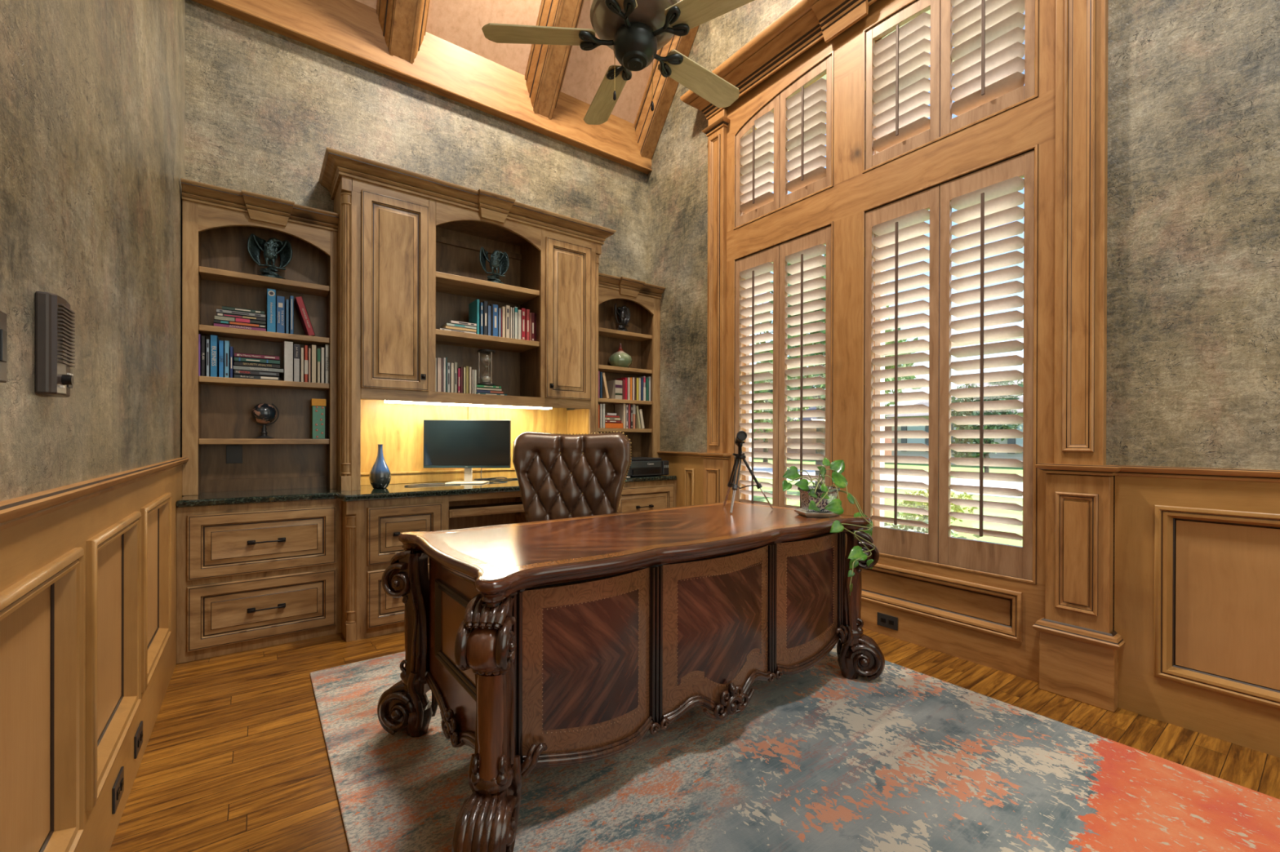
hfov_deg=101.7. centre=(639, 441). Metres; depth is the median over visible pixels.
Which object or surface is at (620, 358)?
vase
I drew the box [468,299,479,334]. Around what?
book
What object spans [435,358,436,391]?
book
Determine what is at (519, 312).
book
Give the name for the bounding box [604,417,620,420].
book
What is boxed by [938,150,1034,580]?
plantation shutter
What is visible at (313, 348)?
book
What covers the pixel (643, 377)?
book
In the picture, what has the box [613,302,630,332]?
statue
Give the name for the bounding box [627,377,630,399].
book
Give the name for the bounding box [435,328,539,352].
shelf
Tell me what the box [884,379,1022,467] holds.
house
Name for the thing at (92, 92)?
wall
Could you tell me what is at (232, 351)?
book
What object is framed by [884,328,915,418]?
street tree
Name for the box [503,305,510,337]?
book
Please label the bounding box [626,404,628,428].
book
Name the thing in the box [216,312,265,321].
book
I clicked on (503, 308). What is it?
book
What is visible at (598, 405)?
book
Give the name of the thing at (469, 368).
book
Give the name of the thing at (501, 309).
book
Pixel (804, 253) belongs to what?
plantation shutter
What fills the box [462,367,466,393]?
book
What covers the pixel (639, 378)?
book
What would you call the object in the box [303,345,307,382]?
book
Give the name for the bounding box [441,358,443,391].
book
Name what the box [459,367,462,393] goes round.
book
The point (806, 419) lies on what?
house
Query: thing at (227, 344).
book
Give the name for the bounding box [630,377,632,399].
book
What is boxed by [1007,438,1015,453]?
shutter
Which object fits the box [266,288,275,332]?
book
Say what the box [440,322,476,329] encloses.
book
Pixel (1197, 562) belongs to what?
panel
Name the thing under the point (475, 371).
book
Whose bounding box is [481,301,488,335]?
book
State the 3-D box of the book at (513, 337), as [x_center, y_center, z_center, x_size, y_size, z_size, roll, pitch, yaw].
[-0.943,-0.828,3.749,0.012,0.227,0.162,0,0,-36]
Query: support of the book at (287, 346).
on the bookcase at (219, 270)
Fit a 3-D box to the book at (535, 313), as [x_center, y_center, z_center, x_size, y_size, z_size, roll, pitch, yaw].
[-0.802,-0.821,3.848,0.007,0.213,0.155,0,0,-36]
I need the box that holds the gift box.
[311,398,325,439]
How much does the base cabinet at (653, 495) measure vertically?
0.765 m
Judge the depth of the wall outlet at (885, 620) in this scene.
2.93 m
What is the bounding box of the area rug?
[310,644,1279,851]
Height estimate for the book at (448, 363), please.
0.201 m
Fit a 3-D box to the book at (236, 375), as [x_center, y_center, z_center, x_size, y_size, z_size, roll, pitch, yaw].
[-2.202,-0.358,2.997,0.204,0.023,0.146,0,0,-36]
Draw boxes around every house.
[753,395,892,460]
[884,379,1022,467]
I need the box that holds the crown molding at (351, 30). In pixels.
[191,0,652,174]
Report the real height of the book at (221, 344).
0.200 m
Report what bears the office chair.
on the area rug
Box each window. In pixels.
[657,0,1279,683]
[745,74,826,500]
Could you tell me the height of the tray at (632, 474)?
0.008 m
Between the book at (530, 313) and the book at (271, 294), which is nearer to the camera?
the book at (271, 294)
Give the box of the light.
[384,400,551,409]
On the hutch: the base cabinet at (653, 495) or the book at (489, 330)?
the book at (489, 330)
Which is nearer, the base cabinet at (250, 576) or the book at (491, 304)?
the base cabinet at (250, 576)
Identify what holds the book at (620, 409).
on the bookcase at (642, 342)
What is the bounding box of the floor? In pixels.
[108,627,1279,851]
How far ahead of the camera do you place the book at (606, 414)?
4.35 m
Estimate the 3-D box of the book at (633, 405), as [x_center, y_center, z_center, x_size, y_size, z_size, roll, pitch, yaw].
[-0.090,-0.211,4.546,0.027,0.211,0.133,0,0,-36]
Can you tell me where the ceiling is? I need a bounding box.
[355,0,657,124]
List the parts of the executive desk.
leg, panel, moulding, leg, panel, panel, panel, leg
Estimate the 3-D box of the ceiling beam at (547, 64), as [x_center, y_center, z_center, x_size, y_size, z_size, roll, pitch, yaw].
[-0.466,-3.309,3.675,0.300,1.549,0.995,0,0,-36]
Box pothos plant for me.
[782,457,875,595]
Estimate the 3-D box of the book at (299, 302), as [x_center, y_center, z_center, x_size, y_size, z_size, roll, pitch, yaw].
[-2.012,-0.735,3.124,0.100,0.227,0.132,0,0,-36]
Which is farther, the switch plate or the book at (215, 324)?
the book at (215, 324)
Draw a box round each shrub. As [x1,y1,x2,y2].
[884,511,981,540]
[897,489,977,523]
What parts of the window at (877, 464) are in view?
panel moulding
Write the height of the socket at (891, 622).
0.022 m
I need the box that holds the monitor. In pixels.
[423,419,511,484]
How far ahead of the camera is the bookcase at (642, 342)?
4.57 m
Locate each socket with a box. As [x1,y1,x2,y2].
[116,786,119,799]
[120,777,123,791]
[137,737,140,747]
[888,620,893,625]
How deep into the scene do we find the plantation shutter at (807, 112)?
3.38 m
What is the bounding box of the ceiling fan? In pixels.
[481,0,755,124]
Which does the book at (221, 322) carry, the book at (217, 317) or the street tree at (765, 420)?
the book at (217, 317)
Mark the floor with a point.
(235, 758)
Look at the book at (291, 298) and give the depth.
3.03 m
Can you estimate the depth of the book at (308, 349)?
3.09 m
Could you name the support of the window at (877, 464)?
in the wall at (1193, 378)
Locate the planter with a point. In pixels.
(806, 499)
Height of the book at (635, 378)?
0.195 m
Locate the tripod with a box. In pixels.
[723,431,773,513]
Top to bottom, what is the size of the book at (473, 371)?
0.168 m
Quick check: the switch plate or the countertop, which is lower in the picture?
the countertop
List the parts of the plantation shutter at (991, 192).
tilt rod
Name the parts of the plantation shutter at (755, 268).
tilt rod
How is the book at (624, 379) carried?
on the bookcase at (642, 342)
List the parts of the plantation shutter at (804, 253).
tilt rod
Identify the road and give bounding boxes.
[753,466,1022,498]
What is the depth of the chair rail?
1.03 m
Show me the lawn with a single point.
(1018, 515)
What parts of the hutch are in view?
door, knob, panel, crown moulding, knob, door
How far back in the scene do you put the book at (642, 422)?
4.54 m
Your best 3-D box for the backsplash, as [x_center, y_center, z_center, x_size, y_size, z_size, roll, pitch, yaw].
[-1.222,0.004,3.804,1.557,0.574,0.041,0,0,-36]
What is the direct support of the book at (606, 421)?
on the book at (607, 425)
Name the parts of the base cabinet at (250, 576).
drawer, drawer, pull, pull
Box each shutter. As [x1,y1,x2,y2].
[733,244,779,506]
[735,93,780,226]
[778,225,831,508]
[779,54,831,208]
[863,185,940,563]
[864,0,941,169]
[901,425,928,452]
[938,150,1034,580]
[940,0,1035,137]
[951,424,953,452]
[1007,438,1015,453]
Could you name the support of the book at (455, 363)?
on the hutch
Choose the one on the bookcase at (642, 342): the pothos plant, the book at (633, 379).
the book at (633, 379)
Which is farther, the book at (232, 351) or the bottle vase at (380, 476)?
the bottle vase at (380, 476)
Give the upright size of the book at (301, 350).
0.201 m
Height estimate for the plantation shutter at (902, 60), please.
0.821 m
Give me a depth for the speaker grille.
0.98 m
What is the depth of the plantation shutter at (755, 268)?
3.71 m
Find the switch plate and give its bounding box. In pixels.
[0,311,7,382]
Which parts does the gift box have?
lid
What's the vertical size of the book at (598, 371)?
0.222 m
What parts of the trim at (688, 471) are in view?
panel moulding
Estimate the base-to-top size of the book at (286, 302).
0.199 m
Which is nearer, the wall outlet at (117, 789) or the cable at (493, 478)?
the wall outlet at (117, 789)
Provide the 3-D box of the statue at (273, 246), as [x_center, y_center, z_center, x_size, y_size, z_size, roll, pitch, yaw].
[-2.137,-1.057,3.009,0.152,0.250,0.158,0,0,11]
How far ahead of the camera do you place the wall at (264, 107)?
3.33 m
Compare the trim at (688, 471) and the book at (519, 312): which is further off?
the trim at (688, 471)
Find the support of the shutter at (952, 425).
hanging from the house at (1019, 456)
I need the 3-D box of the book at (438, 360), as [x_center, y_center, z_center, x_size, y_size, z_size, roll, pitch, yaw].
[-1.351,-0.426,3.451,0.026,0.227,0.163,0,0,-36]
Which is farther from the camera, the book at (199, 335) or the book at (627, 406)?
the book at (627, 406)
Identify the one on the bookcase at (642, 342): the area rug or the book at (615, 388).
the book at (615, 388)
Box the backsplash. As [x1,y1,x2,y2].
[360,399,566,485]
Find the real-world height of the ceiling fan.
2.439 m
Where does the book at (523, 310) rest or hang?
on the hutch
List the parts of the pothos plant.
stem, stem, stem, stem, stem, stem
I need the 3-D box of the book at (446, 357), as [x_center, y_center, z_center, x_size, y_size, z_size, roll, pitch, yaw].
[-1.317,-0.430,3.483,0.006,0.236,0.165,0,0,-36]
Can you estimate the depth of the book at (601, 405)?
4.29 m
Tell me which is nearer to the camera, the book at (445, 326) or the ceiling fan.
the ceiling fan
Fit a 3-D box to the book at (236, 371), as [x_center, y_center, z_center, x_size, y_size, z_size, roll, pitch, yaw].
[-2.201,-0.382,2.995,0.204,0.023,0.146,0,0,-36]
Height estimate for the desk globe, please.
0.205 m
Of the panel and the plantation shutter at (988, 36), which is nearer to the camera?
the panel
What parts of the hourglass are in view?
rod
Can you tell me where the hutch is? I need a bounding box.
[318,146,616,491]
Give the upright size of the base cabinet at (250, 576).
0.765 m
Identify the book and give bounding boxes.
[198,333,201,376]
[200,336,206,376]
[205,339,209,376]
[209,334,218,377]
[213,319,266,328]
[213,323,266,331]
[214,315,265,324]
[216,308,265,317]
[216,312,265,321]
[218,340,224,377]
[222,306,264,314]
[224,340,230,377]
[229,346,234,377]
[233,365,283,375]
[234,352,279,359]
[234,356,279,364]
[234,361,279,368]
[234,369,279,376]
[234,373,279,380]
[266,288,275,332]
[275,295,284,333]
[283,341,293,381]
[284,299,288,333]
[288,295,293,334]
[293,296,315,336]
[293,344,299,382]
[299,347,303,382]
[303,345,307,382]
[307,348,311,382]
[309,345,316,382]
[316,348,320,382]
[320,347,324,382]
[323,344,328,383]
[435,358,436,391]
[436,357,441,391]
[438,328,475,333]
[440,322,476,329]
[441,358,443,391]
[442,325,476,332]
[442,357,445,392]
[445,357,447,392]
[447,320,476,326]
[447,362,450,392]
[450,362,453,392]
[453,362,457,392]
[457,368,460,393]
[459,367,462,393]
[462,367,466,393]
[463,366,468,393]
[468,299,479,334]
[468,367,471,393]
[471,369,474,393]
[474,369,476,394]
[475,392,506,395]
[476,384,501,388]
[476,386,502,391]
[476,390,502,394]
[479,302,483,334]
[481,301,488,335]
[487,306,491,335]
[488,303,493,336]
[493,304,497,336]
[497,308,501,337]
[499,306,505,337]
[501,309,502,337]
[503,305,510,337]
[510,306,512,338]
[511,307,514,338]
[513,306,517,338]
[517,309,521,339]
[519,308,525,340]
[525,309,529,340]
[529,312,531,341]
[531,312,534,341]
[534,313,536,341]
[598,371,599,398]
[598,404,599,427]
[598,404,602,428]
[600,372,602,398]
[601,404,604,428]
[602,373,608,398]
[602,422,622,428]
[604,413,616,415]
[604,415,619,417]
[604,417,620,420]
[604,420,622,422]
[606,380,622,399]
[614,404,626,428]
[615,377,627,399]
[620,379,624,399]
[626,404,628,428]
[626,404,630,428]
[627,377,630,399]
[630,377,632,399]
[630,404,632,428]
[630,404,635,428]
[632,377,635,399]
[634,377,635,399]
[635,376,645,400]
[635,377,639,400]
[635,405,640,428]
[638,408,644,428]
[639,377,640,400]
[640,377,643,400]
[645,376,650,400]
[645,377,648,400]
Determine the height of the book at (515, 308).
0.235 m
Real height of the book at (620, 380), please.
0.170 m
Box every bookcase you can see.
[180,177,338,496]
[598,272,665,457]
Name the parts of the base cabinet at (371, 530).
drawer, drawer, pull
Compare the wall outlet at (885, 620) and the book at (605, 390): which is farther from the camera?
the book at (605, 390)
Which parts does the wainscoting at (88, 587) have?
wainscot panel, panel moulding, wainscot panel, panel moulding, wainscot panel, panel moulding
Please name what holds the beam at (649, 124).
attached to the wall at (1193, 378)
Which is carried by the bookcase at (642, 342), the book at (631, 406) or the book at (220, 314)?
the book at (631, 406)
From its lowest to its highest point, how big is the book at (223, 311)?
0.019 m
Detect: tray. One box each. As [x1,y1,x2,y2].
[448,501,524,518]
[631,473,662,475]
[793,507,840,517]
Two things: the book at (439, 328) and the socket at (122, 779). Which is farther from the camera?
the book at (439, 328)
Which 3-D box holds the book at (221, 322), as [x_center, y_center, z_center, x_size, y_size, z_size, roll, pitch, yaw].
[-2.262,-0.650,2.952,0.230,0.019,0.146,0,0,-36]
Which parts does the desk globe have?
meridian arm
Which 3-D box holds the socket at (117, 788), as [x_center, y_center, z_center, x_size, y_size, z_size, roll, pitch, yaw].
[-1.449,0.980,1.449,0.003,0.022,0.026,0,0,-36]
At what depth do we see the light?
3.44 m
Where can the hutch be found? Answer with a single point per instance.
(410, 243)
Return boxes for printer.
[626,457,668,476]
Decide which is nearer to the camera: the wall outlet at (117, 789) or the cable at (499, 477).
the wall outlet at (117, 789)
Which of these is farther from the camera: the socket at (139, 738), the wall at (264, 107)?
the wall at (264, 107)
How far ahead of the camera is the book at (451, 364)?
3.43 m
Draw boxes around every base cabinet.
[176,498,342,664]
[342,491,526,642]
[617,480,676,512]
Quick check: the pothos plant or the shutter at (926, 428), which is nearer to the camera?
the pothos plant
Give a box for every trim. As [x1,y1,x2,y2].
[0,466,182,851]
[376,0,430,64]
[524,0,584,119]
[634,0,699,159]
[659,456,703,506]
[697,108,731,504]
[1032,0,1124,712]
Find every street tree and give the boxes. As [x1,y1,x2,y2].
[753,341,813,462]
[754,253,921,485]
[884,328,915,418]
[951,369,1022,472]
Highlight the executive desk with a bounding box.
[377,500,884,851]
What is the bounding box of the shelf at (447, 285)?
[435,271,539,305]
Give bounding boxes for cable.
[404,483,460,486]
[474,476,507,480]
[474,478,517,480]
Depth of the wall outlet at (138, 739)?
1.70 m
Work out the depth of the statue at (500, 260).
3.61 m
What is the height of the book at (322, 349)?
0.213 m
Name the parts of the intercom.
volume knob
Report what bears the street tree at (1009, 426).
on the lawn
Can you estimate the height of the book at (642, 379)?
0.198 m
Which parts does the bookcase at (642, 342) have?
panel, shelf, shelf, shelf, shelf, crown moulding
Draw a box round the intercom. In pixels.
[35,291,75,397]
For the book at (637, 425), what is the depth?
4.52 m
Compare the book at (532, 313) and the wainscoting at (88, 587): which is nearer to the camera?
the wainscoting at (88, 587)
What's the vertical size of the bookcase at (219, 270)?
1.636 m
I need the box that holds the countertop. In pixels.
[175,475,676,507]
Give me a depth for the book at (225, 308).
2.90 m
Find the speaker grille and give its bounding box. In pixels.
[57,303,75,367]
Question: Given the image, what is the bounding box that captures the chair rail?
[0,457,188,530]
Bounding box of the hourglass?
[477,349,495,386]
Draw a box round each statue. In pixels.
[247,233,292,279]
[479,247,509,284]
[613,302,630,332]
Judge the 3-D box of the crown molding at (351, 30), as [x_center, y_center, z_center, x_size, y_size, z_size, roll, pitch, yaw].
[-1.196,-2.651,3.792,3.189,0.420,0.074,0,0,-36]
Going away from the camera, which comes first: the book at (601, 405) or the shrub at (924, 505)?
the book at (601, 405)
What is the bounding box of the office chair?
[512,431,631,522]
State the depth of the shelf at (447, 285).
3.66 m
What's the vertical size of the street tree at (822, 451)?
7.953 m
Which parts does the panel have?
panel moulding, wainscot panel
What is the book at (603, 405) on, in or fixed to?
on the bookcase at (642, 342)
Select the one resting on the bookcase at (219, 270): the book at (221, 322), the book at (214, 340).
the book at (214, 340)
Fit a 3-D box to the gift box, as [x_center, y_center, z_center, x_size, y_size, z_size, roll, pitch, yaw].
[-1.952,-0.133,3.163,0.074,0.240,0.070,0,0,-36]
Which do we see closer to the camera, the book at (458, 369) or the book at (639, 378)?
the book at (458, 369)
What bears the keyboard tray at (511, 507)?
on the base cabinet at (371, 530)
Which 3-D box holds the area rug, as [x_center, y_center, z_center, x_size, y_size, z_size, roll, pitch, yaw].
[0.507,1.093,1.600,2.315,0.010,3.770,0,0,-36]
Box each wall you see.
[0,0,185,502]
[185,0,647,410]
[646,0,1279,631]
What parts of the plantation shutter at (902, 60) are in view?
tilt rod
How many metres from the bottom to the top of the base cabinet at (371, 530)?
0.769 m
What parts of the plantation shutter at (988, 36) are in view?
tilt rod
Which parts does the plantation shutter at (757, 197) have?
tilt rod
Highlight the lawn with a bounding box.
[753,457,1022,546]
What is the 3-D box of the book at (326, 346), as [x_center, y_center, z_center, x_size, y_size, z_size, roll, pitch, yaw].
[-1.927,-0.464,3.198,0.021,0.234,0.144,0,0,-36]
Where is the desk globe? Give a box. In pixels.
[251,403,279,438]
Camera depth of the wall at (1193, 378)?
2.03 m
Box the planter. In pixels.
[793,485,840,517]
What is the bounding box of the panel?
[1114,475,1279,758]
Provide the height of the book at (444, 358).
0.231 m
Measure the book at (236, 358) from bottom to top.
0.023 m
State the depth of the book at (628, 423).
4.46 m
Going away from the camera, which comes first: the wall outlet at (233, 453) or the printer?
the wall outlet at (233, 453)
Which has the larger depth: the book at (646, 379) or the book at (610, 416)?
the book at (646, 379)
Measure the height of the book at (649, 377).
0.216 m
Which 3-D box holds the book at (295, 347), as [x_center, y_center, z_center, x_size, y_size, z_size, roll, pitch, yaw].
[-2.049,-0.455,3.104,0.030,0.217,0.139,0,0,-36]
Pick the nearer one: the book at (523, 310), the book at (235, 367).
the book at (235, 367)
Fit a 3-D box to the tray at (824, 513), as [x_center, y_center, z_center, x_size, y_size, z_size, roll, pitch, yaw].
[0.840,0.336,2.449,0.265,0.024,0.184,0,0,-44]
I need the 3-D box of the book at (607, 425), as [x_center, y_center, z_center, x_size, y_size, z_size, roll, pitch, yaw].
[-0.261,-0.128,4.423,0.185,0.044,0.145,0,0,-36]
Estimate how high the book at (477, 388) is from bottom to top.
0.017 m
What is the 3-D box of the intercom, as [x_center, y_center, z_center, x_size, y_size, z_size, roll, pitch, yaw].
[-1.100,-0.178,0.988,0.040,0.185,0.104,0,0,-36]
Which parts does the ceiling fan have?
blade, blade, blade, pull chain, blade, blade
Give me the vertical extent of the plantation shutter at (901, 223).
1.983 m
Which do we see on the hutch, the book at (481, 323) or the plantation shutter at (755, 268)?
the book at (481, 323)
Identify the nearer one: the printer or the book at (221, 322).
the book at (221, 322)
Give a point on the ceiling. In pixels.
(460, 23)
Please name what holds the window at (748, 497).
attached to the window at (877, 464)
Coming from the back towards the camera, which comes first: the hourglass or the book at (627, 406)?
the book at (627, 406)
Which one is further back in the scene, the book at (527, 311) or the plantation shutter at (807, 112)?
the book at (527, 311)
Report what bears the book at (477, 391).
on the book at (476, 393)
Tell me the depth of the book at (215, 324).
2.89 m
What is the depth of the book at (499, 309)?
3.63 m
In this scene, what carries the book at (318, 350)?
on the bookcase at (219, 270)
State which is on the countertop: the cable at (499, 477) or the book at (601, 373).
the cable at (499, 477)
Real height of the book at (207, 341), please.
0.201 m
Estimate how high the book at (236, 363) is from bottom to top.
0.023 m
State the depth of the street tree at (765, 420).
31.15 m
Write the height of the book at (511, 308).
0.227 m
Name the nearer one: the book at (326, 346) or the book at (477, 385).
the book at (326, 346)
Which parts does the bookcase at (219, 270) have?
crown moulding, shelf, shelf, shelf, panel, shelf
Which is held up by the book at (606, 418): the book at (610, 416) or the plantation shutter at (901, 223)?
the book at (610, 416)
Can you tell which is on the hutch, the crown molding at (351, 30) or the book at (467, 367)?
the book at (467, 367)
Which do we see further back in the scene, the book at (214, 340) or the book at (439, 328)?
the book at (439, 328)
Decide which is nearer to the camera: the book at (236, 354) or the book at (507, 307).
the book at (236, 354)
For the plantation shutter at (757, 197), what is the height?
0.792 m
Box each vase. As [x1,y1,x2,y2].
[368,444,391,488]
[608,342,632,367]
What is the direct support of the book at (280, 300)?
on the bookcase at (219, 270)
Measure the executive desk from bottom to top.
0.740 m
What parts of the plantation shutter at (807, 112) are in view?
tilt rod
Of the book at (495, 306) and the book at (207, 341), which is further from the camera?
the book at (495, 306)
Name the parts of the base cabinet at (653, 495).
pull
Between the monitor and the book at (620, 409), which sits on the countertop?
the monitor
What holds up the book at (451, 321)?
on the book at (446, 323)
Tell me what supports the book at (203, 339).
on the bookcase at (219, 270)
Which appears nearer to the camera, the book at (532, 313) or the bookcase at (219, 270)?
the bookcase at (219, 270)
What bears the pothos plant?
in the planter
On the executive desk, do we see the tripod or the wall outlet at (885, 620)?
the tripod
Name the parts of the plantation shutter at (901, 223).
tilt rod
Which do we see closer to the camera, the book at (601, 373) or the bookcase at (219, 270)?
the bookcase at (219, 270)
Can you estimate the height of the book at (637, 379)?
0.196 m
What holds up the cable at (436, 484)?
on the countertop
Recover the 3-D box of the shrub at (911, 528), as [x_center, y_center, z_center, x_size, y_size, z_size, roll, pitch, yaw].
[2.239,1.002,4.051,1.015,0.905,1.019,0,0,-36]
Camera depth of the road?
18.24 m
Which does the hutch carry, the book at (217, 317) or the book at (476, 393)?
the book at (476, 393)
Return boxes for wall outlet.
[111,766,124,814]
[133,720,142,759]
[226,445,242,463]
[877,612,897,631]

